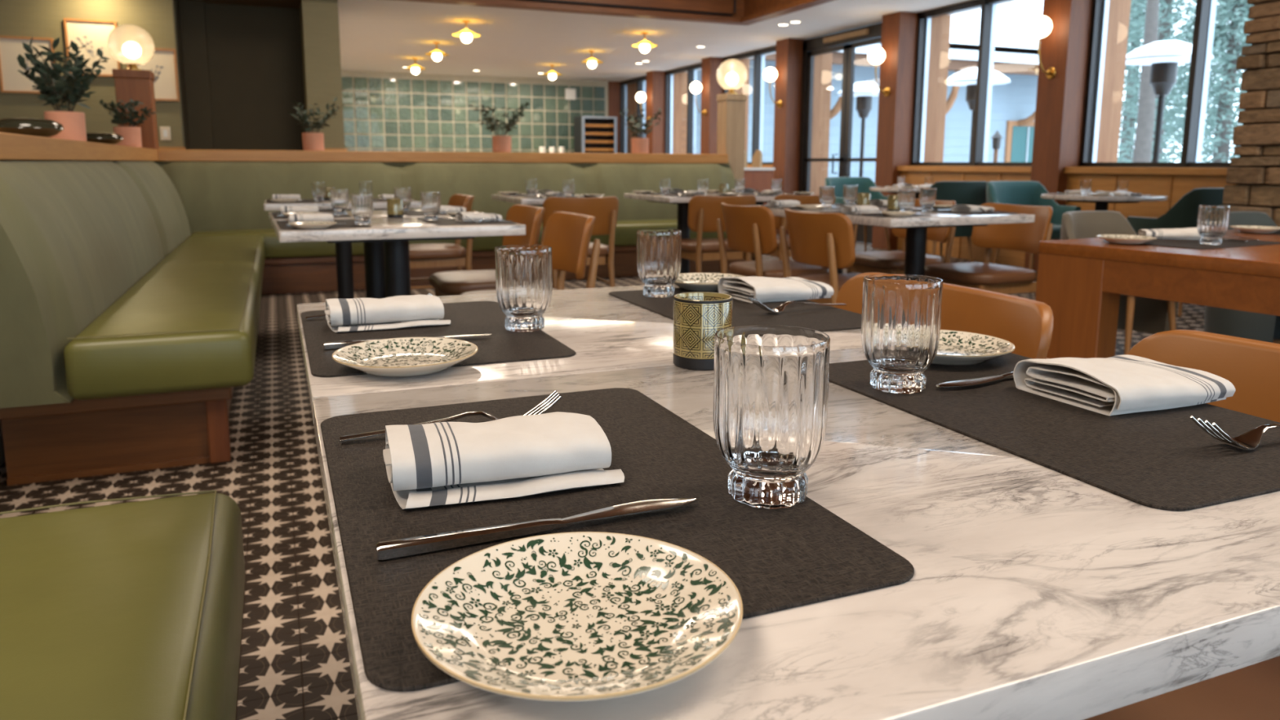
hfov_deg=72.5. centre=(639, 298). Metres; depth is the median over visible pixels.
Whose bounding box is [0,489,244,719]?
banquette
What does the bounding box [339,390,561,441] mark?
fork
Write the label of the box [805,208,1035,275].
marble table
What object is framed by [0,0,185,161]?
wall
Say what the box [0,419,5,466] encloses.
wall
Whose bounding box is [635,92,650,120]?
wall sconce
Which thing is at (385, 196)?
napkin
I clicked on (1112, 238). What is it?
plate
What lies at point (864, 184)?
tub chair
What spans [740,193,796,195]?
placemat
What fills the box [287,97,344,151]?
eucalyptus
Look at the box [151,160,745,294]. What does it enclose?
banquette
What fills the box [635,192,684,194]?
placemat
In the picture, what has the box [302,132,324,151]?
pot
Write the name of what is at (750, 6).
trim
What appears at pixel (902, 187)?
plate
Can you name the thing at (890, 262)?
dining chair
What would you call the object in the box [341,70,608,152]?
wall
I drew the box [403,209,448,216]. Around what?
placemat
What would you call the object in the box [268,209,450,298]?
marble table
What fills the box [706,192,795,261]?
marble table
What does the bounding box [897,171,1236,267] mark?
wall
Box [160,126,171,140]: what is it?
wall switch
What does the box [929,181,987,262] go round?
tub chair
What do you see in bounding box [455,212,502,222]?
napkin
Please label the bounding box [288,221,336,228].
plate
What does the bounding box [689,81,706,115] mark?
wall sconce
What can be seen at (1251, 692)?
dining chair
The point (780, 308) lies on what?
fork
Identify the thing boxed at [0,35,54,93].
framed print
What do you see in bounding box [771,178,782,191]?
tumbler
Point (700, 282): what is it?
plate
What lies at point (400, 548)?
table knife
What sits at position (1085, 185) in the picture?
tumbler
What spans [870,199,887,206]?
napkin
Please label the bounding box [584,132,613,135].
shelf
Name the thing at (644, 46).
pendant
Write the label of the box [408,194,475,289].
dining chair
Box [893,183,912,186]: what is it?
napkin
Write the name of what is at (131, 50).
globe lamp
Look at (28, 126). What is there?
bowl
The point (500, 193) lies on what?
plate
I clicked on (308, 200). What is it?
placemat
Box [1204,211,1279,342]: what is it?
tub chair
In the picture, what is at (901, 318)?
tumbler
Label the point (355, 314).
napkin
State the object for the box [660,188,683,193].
napkin
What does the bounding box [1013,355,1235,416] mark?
napkin
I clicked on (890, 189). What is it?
round table
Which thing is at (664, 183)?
tumbler
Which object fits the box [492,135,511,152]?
pot
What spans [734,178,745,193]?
tumbler
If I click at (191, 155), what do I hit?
trim
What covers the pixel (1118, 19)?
trim
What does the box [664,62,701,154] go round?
window
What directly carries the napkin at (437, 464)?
on the placemat at (803, 553)
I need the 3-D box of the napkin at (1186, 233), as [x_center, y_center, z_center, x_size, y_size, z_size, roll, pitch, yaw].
[1.634,-0.203,2.693,0.158,0.035,0.132,3,9,20]
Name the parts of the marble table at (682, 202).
support plate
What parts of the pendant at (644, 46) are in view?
lamp shade, globe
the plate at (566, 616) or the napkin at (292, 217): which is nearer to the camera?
the plate at (566, 616)
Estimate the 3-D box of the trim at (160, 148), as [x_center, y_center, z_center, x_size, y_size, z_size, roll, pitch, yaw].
[-5.477,-1.374,8.148,2.210,0.095,0.060,-3,10,-22]
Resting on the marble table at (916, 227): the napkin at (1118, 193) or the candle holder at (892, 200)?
the candle holder at (892, 200)
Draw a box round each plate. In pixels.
[270,198,299,202]
[281,212,322,216]
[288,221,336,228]
[332,337,477,377]
[411,531,742,701]
[445,211,484,217]
[497,191,519,195]
[581,194,604,197]
[632,191,652,193]
[673,272,745,291]
[706,190,719,192]
[719,192,740,195]
[793,191,813,195]
[795,204,826,209]
[879,211,915,217]
[898,186,915,188]
[931,329,1015,365]
[932,204,951,209]
[1088,193,1111,195]
[1096,191,1112,193]
[1096,234,1156,244]
[1230,225,1279,233]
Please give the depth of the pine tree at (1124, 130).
35.53 m
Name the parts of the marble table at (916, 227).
support plate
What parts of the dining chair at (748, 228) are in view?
leg, backrest, leg, seat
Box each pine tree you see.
[1117,0,1212,162]
[1117,0,1251,162]
[1120,0,1250,162]
[1123,0,1254,162]
[1132,0,1159,162]
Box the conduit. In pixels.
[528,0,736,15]
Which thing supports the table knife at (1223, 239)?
on the placemat at (1188, 244)
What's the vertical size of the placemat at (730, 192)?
0.002 m
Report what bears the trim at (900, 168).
on the wall at (1151, 184)
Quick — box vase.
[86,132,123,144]
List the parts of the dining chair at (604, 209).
leg, seat, backrest, seat frame, leg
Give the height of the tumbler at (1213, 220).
0.111 m
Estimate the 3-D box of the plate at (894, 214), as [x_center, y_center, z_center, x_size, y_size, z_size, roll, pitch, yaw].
[1.115,-0.365,3.790,0.155,0.017,0.155,-8,12,-43]
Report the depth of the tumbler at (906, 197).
3.93 m
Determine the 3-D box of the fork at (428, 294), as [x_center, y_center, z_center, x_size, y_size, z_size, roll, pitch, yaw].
[-0.395,0.011,1.280,0.180,0.026,0.024,-4,10,-26]
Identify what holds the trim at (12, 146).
on the wall at (2, 459)
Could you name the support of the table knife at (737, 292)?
on the placemat at (822, 318)
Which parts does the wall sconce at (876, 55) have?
globe, arm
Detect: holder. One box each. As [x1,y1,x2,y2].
[323,186,334,199]
[386,198,404,217]
[672,292,733,370]
[719,183,728,192]
[743,150,747,167]
[751,150,762,167]
[857,192,871,205]
[887,195,900,211]
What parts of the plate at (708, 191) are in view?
dish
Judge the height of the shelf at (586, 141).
0.056 m
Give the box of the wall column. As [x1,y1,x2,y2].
[299,0,344,148]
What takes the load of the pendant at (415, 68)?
hanging from the ceiling
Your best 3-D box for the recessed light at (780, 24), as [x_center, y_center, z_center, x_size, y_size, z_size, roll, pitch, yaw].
[1.745,-3.333,10.643,0.152,0.008,0.152,-3,10,-22]
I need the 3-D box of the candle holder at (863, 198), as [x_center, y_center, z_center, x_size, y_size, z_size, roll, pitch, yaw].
[1.153,-0.503,4.503,0.067,0.078,0.067,3,9,16]
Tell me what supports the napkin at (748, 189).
on the placemat at (730, 192)
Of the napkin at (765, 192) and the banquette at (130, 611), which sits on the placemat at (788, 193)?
the napkin at (765, 192)
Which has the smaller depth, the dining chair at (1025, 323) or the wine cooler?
the dining chair at (1025, 323)
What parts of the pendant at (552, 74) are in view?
lamp shade, globe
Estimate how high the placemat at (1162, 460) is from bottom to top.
0.002 m
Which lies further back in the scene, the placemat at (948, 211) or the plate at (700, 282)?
the placemat at (948, 211)
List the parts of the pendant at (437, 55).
lamp shade, globe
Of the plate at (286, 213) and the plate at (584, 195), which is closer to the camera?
the plate at (286, 213)
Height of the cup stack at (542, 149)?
0.170 m
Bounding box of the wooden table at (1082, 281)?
[1035,229,1279,358]
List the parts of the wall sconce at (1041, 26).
globe, arm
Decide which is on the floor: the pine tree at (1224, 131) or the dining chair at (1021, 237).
the dining chair at (1021, 237)
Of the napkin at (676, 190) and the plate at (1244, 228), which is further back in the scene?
the napkin at (676, 190)
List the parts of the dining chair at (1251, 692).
seat, backrest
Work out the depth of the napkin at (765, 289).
1.44 m
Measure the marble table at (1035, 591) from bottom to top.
0.750 m
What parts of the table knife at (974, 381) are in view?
handle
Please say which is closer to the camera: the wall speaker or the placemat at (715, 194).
the placemat at (715, 194)
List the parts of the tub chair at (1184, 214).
leg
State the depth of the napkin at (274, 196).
5.06 m
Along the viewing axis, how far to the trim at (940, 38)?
9.99 m
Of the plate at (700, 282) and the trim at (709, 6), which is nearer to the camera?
the plate at (700, 282)
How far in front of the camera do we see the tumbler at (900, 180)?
8.55 m
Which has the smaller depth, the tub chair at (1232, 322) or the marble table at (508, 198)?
the tub chair at (1232, 322)
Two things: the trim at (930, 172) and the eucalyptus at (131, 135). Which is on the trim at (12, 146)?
the eucalyptus at (131, 135)
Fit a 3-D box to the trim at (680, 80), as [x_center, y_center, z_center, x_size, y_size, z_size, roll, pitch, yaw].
[0.648,-3.052,16.484,0.370,2.950,0.350,-3,10,-22]
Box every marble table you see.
[263,198,421,298]
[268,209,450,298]
[272,216,525,297]
[297,284,862,422]
[312,347,1279,719]
[491,194,600,288]
[623,193,720,273]
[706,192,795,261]
[753,203,921,273]
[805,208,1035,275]
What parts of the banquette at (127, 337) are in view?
backrest, backrest, seat, corner post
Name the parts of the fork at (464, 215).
handle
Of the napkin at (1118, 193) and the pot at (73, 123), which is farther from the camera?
the napkin at (1118, 193)
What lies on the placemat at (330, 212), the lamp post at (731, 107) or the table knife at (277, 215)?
the table knife at (277, 215)
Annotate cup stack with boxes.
[539,146,545,152]
[549,146,555,152]
[558,146,564,152]
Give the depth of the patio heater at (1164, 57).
8.91 m
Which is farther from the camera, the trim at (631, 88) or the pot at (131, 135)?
the trim at (631, 88)
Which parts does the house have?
pane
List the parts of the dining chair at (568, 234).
seat, leg, backrest, leg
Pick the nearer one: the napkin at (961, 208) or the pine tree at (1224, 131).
the napkin at (961, 208)
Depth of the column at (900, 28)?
9.91 m
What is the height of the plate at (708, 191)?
0.017 m
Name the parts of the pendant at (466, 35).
lamp shade, globe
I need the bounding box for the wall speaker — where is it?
[564,88,576,99]
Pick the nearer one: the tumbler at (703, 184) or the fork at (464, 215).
the fork at (464, 215)
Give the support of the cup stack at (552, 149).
on the countertop
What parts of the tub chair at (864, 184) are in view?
leg, leg, leg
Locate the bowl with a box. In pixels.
[0,117,63,137]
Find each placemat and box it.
[266,199,323,203]
[271,211,351,218]
[275,219,371,229]
[300,301,575,377]
[320,387,914,692]
[373,198,417,201]
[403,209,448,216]
[417,217,516,225]
[511,194,545,195]
[522,195,586,198]
[608,288,862,332]
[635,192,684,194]
[663,194,722,196]
[715,191,761,193]
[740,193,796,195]
[764,205,840,210]
[819,211,930,217]
[828,352,1279,511]
[831,204,922,208]
[911,208,1017,214]
[1102,237,1279,249]
[1249,231,1279,235]
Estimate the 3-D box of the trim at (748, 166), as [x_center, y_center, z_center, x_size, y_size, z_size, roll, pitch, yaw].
[1.658,-2.003,13.291,0.240,0.060,1.990,-3,10,-22]
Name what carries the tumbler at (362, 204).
on the placemat at (349, 223)
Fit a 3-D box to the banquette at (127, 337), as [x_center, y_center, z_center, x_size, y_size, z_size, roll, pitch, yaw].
[-2.413,-0.240,4.585,0.765,1.005,4.435,-3,10,-22]
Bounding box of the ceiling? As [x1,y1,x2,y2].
[188,0,1019,81]
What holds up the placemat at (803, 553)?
on the marble table at (1035, 591)
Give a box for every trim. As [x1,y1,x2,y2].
[0,132,159,160]
[157,149,728,163]
[158,146,185,149]
[178,0,214,150]
[324,148,347,151]
[399,0,751,25]
[608,81,620,153]
[626,82,636,153]
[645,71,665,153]
[672,71,687,153]
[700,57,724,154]
[733,58,749,153]
[741,0,822,23]
[743,0,834,24]
[746,164,773,167]
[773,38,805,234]
[809,53,832,195]
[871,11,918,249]
[897,165,1031,173]
[923,14,951,162]
[925,171,1000,262]
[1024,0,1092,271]
[1063,166,1229,175]
[1096,0,1131,162]
[1110,173,1235,213]
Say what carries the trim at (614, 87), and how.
attached to the wall at (383, 111)
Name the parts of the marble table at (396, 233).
support plate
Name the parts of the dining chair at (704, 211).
leg, seat, seat frame, backrest, leg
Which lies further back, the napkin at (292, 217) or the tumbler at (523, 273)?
the napkin at (292, 217)
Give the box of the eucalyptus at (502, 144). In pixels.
[468,101,528,152]
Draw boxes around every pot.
[44,111,86,141]
[113,126,142,147]
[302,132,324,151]
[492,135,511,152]
[631,137,648,153]
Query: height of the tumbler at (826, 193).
0.111 m
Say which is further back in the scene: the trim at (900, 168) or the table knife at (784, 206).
the trim at (900, 168)
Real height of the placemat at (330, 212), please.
0.002 m
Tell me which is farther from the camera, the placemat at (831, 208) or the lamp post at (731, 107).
the lamp post at (731, 107)
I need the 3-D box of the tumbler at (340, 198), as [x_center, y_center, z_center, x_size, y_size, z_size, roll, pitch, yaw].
[-1.274,-0.409,3.706,0.076,0.111,0.076,-5,10,-32]
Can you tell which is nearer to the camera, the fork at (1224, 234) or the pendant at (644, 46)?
the fork at (1224, 234)
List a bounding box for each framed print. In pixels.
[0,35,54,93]
[63,17,120,76]
[126,47,179,101]
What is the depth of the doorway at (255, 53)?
9.49 m
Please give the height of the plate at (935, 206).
0.017 m
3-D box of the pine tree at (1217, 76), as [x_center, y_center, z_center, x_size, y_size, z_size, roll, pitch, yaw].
[20.213,-9.590,28.429,7.256,12.583,7.301,-2,9,-16]
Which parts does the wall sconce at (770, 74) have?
globe, arm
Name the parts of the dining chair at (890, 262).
leg, seat frame, leg, seat, leg, backrest, leg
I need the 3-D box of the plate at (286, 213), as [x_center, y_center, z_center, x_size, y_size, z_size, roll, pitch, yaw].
[-1.374,-0.339,3.555,0.155,0.017,0.155,5,10,30]
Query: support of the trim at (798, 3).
attached to the wall
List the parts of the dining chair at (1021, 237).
seat, leg, leg, seat frame, backrest, leg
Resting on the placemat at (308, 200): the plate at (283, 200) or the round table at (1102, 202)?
the plate at (283, 200)
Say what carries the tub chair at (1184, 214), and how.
on the floor
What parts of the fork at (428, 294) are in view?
handle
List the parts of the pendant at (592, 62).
lamp shade, globe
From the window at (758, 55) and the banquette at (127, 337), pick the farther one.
the window at (758, 55)
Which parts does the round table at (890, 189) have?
support plate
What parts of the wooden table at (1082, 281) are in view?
leg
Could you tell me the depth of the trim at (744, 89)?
14.16 m
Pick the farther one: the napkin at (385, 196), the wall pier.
the napkin at (385, 196)
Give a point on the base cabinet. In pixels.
(756, 178)
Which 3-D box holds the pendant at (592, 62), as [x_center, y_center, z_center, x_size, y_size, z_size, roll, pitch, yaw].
[-0.726,-3.612,13.222,0.330,0.256,0.330,-3,10,-22]
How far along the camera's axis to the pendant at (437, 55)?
12.31 m
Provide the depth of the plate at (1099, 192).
6.86 m
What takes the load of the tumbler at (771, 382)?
on the placemat at (803, 553)
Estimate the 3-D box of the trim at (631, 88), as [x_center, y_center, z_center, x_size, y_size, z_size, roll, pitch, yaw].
[-0.233,-3.380,18.583,0.370,2.950,0.350,-3,10,-22]
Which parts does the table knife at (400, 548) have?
handle, blade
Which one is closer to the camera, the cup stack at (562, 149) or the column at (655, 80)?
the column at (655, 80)
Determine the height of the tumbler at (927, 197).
0.111 m
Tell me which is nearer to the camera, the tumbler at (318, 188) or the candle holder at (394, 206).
the candle holder at (394, 206)
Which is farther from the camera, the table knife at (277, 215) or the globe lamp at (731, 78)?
the globe lamp at (731, 78)
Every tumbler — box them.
[311,181,325,201]
[329,188,349,215]
[351,193,373,224]
[359,181,372,193]
[393,186,411,212]
[420,191,440,220]
[494,244,552,332]
[525,178,536,195]
[562,179,573,196]
[636,228,681,297]
[660,178,670,194]
[697,179,708,195]
[712,324,830,509]
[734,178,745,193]
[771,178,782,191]
[819,186,834,208]
[843,184,857,205]
[861,274,942,394]
[897,176,905,187]
[897,189,915,212]
[919,187,936,211]
[924,176,933,185]
[1080,180,1091,195]
[1116,180,1128,191]
[1196,204,1231,244]
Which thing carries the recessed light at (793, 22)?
in the ceiling
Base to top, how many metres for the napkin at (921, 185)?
0.035 m
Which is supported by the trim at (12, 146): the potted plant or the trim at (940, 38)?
the potted plant
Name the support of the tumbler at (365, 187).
on the placemat at (374, 199)
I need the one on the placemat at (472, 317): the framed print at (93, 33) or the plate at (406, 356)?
the plate at (406, 356)
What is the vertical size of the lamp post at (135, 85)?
0.575 m
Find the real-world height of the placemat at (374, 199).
0.002 m
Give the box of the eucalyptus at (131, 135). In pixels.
[99,98,156,147]
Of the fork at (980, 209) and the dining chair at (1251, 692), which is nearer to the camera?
the dining chair at (1251, 692)
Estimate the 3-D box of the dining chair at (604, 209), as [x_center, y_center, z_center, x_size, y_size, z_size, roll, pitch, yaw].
[-0.417,-0.259,5.517,0.484,0.778,0.517,-3,10,-22]
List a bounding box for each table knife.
[275,213,286,216]
[324,333,491,350]
[375,497,697,560]
[724,291,741,296]
[782,206,798,208]
[862,213,880,215]
[936,371,1013,387]
[1221,237,1248,242]
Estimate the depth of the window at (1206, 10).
6.99 m
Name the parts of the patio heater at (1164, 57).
burner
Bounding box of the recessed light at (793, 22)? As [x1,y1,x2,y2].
[789,21,801,23]
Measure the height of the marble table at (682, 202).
0.750 m
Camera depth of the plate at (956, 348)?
1.03 m
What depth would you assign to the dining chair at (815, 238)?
3.73 m
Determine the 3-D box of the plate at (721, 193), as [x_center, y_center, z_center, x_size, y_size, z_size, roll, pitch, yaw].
[0.632,-0.733,6.156,0.155,0.017,0.155,-1,9,-9]
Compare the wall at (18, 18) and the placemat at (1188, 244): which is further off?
the wall at (18, 18)
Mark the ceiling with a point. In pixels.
(375, 35)
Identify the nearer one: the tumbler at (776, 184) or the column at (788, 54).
the tumbler at (776, 184)
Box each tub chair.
[824,177,890,251]
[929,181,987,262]
[986,181,1080,270]
[1060,210,1177,355]
[1126,187,1234,316]
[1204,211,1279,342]
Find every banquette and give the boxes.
[0,160,264,485]
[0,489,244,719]
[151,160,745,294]
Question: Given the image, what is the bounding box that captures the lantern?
[991,130,1003,162]
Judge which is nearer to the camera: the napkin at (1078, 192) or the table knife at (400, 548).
the table knife at (400, 548)
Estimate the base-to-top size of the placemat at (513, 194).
0.002 m
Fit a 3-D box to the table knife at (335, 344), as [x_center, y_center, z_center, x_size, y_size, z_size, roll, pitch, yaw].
[-0.286,0.052,1.089,0.202,0.008,0.019,-3,9,-21]
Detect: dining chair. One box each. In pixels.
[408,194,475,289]
[429,204,545,296]
[459,211,599,295]
[537,195,618,288]
[680,195,755,273]
[716,202,829,278]
[750,194,835,261]
[779,208,861,306]
[835,272,1053,359]
[846,198,955,274]
[924,202,1052,299]
[1084,329,1279,719]
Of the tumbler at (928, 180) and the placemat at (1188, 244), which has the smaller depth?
the placemat at (1188, 244)
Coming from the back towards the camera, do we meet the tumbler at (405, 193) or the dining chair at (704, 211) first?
the dining chair at (704, 211)
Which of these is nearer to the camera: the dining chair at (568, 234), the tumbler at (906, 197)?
the dining chair at (568, 234)
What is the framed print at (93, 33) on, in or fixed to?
attached to the wall at (18, 18)
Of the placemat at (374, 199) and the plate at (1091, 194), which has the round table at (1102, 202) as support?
the plate at (1091, 194)
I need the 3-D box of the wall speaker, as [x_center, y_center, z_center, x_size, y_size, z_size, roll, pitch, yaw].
[-1.414,-4.154,17.773,0.220,0.220,0.060,-3,10,-22]
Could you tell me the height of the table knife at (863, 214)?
0.008 m
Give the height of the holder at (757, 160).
0.235 m
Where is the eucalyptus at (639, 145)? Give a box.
[618,107,662,153]
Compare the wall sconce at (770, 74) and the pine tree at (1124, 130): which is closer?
the wall sconce at (770, 74)
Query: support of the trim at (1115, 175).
attached to the wall at (1151, 184)
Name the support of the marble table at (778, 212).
on the floor
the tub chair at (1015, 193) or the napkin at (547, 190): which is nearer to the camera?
the napkin at (547, 190)
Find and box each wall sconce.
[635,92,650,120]
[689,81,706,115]
[763,67,782,107]
[867,47,889,96]
[1028,15,1055,79]
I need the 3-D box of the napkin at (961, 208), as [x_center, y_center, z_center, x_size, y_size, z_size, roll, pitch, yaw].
[1.593,-0.433,4.178,0.158,0.035,0.132,-4,10,-27]
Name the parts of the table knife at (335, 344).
handle, blade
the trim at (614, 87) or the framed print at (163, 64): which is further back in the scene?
the trim at (614, 87)
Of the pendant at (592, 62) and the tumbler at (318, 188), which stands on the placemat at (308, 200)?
the tumbler at (318, 188)
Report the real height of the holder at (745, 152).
0.235 m
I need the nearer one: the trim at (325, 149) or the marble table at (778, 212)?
the marble table at (778, 212)
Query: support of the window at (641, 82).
in the wall
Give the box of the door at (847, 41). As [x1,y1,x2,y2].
[798,22,881,243]
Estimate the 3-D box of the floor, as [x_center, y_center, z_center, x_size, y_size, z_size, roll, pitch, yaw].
[-1.962,-0.015,6.625,13.400,0.060,21.600,-3,10,-22]
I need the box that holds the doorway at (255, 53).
[204,2,306,150]
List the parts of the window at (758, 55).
frame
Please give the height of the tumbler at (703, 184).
0.111 m
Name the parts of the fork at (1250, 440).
handle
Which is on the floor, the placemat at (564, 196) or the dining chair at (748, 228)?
the dining chair at (748, 228)
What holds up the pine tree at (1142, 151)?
on the snowy ground
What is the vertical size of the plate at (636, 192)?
0.017 m
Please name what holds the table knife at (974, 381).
on the placemat at (1162, 460)
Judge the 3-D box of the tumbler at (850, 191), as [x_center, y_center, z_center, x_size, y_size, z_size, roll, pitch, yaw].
[1.150,-0.565,4.777,0.076,0.111,0.076,-5,10,-31]
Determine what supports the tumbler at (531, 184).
on the placemat at (513, 194)
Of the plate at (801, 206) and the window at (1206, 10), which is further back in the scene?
the window at (1206, 10)
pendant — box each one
[404,57,426,74]
[425,41,448,61]
[452,20,479,43]
[542,64,561,79]
[581,50,603,68]
[632,31,657,53]
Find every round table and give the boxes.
[869,186,919,199]
[1040,193,1168,210]
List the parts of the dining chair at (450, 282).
seat frame, seat, backrest, leg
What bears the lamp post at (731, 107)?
on the floor
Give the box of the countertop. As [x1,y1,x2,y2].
[743,167,774,170]
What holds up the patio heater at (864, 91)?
on the snowy ground
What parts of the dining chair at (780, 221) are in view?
leg, seat frame, leg, seat, backrest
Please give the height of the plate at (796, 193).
0.017 m
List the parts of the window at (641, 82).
frame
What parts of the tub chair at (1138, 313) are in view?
leg, leg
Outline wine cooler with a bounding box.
[573,115,617,153]
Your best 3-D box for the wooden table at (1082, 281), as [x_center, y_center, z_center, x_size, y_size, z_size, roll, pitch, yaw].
[2.507,0.174,2.861,2.500,0.750,0.920,-5,10,-28]
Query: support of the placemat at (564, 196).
on the marble table at (508, 198)
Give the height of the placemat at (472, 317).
0.002 m
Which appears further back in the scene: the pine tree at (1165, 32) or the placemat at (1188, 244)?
the pine tree at (1165, 32)
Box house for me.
[645,2,1042,182]
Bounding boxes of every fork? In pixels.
[305,293,432,319]
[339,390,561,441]
[439,209,464,213]
[464,215,512,222]
[747,297,846,312]
[977,207,1008,212]
[1190,415,1279,449]
[1224,234,1258,239]
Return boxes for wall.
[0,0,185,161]
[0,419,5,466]
[173,0,190,149]
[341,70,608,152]
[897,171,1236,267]
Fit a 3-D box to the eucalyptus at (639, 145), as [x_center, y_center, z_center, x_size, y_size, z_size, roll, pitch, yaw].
[-0.009,-1.576,8.189,0.426,0.430,0.456,7,11,37]
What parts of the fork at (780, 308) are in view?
handle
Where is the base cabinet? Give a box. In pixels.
[743,167,774,204]
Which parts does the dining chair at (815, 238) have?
leg, seat frame, backrest, seat, leg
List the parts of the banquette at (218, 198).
backrest, seat, backrest, seat, backrest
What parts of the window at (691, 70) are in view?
frame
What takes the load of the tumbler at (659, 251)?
on the placemat at (822, 318)
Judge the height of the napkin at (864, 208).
0.036 m
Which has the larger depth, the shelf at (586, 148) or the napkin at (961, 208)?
the shelf at (586, 148)
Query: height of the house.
5.659 m
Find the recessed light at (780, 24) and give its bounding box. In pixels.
[777,23,789,26]
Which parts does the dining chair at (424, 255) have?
seat, seat frame, leg, backrest, leg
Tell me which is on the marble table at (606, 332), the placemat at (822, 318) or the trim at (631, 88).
the placemat at (822, 318)
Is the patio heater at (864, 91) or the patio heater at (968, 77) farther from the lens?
the patio heater at (864, 91)
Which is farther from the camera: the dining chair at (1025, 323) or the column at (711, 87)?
the column at (711, 87)
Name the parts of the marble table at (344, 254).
support plate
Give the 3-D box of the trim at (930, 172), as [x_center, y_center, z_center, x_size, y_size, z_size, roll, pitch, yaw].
[3.356,-0.870,9.146,0.010,0.900,1.030,-3,10,-22]
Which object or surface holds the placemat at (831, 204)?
on the marble table at (778, 212)
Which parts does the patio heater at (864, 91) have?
burner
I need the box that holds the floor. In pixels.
[0,233,1204,719]
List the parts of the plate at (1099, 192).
dish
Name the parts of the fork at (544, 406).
handle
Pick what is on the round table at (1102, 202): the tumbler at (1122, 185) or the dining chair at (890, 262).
the tumbler at (1122, 185)
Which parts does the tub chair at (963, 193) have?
leg, leg, leg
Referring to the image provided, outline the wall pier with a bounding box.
[1222,0,1279,343]
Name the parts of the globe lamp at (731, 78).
bulb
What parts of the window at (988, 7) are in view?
frame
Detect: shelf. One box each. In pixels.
[584,124,613,128]
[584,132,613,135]
[584,139,613,143]
[585,147,613,151]
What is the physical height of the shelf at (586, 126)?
0.056 m
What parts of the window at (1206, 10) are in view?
frame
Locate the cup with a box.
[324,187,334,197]
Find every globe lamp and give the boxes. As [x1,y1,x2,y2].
[107,24,155,70]
[716,58,747,93]
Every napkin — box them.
[271,194,301,199]
[280,205,319,213]
[288,213,333,222]
[324,294,450,332]
[382,194,394,199]
[382,412,624,509]
[439,205,466,213]
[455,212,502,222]
[534,189,553,194]
[545,191,565,197]
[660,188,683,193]
[684,191,706,195]
[717,276,833,302]
[731,187,755,192]
[761,190,782,195]
[767,200,799,207]
[840,204,879,213]
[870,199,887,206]
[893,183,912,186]
[918,184,931,187]
[951,204,994,212]
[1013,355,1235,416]
[1064,190,1092,194]
[1112,191,1142,196]
[1137,227,1201,240]
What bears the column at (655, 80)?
on the floor
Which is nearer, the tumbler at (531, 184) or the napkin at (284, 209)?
the napkin at (284, 209)
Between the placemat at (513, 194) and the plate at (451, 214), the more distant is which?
the placemat at (513, 194)
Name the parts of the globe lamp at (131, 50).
bulb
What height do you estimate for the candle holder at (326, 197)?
0.078 m
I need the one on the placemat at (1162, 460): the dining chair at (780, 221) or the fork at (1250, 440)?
the fork at (1250, 440)
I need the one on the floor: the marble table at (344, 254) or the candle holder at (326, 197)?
the marble table at (344, 254)
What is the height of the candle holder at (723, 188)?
0.078 m
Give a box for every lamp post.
[111,68,159,149]
[716,93,746,191]
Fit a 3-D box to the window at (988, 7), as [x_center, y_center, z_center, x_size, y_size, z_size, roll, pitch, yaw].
[3.543,-2.219,9.009,0.160,1.690,1.990,-3,10,-22]
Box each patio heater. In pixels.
[836,81,879,177]
[947,67,1010,162]
[1125,40,1213,162]
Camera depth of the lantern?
12.63 m
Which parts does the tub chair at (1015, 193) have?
leg, leg, seat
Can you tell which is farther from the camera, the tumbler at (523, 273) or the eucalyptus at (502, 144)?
the eucalyptus at (502, 144)
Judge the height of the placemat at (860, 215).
0.002 m
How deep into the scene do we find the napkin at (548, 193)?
5.67 m
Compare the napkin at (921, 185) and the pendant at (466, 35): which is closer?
the napkin at (921, 185)
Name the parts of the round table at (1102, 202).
support plate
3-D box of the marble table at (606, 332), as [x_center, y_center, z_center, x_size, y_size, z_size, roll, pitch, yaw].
[-0.073,0.401,1.330,0.785,0.750,0.614,-3,10,-22]
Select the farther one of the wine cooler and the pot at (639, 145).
the wine cooler
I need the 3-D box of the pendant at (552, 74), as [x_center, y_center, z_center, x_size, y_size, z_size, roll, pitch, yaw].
[-1.515,-3.906,15.102,0.330,0.256,0.330,-3,10,-22]
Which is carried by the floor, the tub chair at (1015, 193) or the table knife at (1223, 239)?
the tub chair at (1015, 193)
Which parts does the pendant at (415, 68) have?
lamp shade, globe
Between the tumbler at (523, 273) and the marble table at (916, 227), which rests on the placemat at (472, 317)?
the tumbler at (523, 273)
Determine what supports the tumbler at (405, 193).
on the placemat at (411, 212)
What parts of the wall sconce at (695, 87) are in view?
globe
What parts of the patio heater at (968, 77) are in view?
burner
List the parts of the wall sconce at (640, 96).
globe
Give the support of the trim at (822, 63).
on the floor
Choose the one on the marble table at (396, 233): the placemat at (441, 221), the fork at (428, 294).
the placemat at (441, 221)
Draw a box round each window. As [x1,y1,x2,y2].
[620,75,646,153]
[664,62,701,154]
[724,45,776,164]
[910,0,1031,166]
[1079,0,1238,167]
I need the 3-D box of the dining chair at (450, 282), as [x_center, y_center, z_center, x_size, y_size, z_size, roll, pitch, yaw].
[-0.697,-0.035,4.063,0.517,0.778,0.484,-3,10,-22]
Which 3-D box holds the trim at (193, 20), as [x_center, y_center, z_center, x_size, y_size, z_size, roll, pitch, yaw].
[-4.686,-1.813,9.321,0.230,2.650,0.080,-3,10,-22]
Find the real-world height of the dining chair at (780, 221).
0.778 m

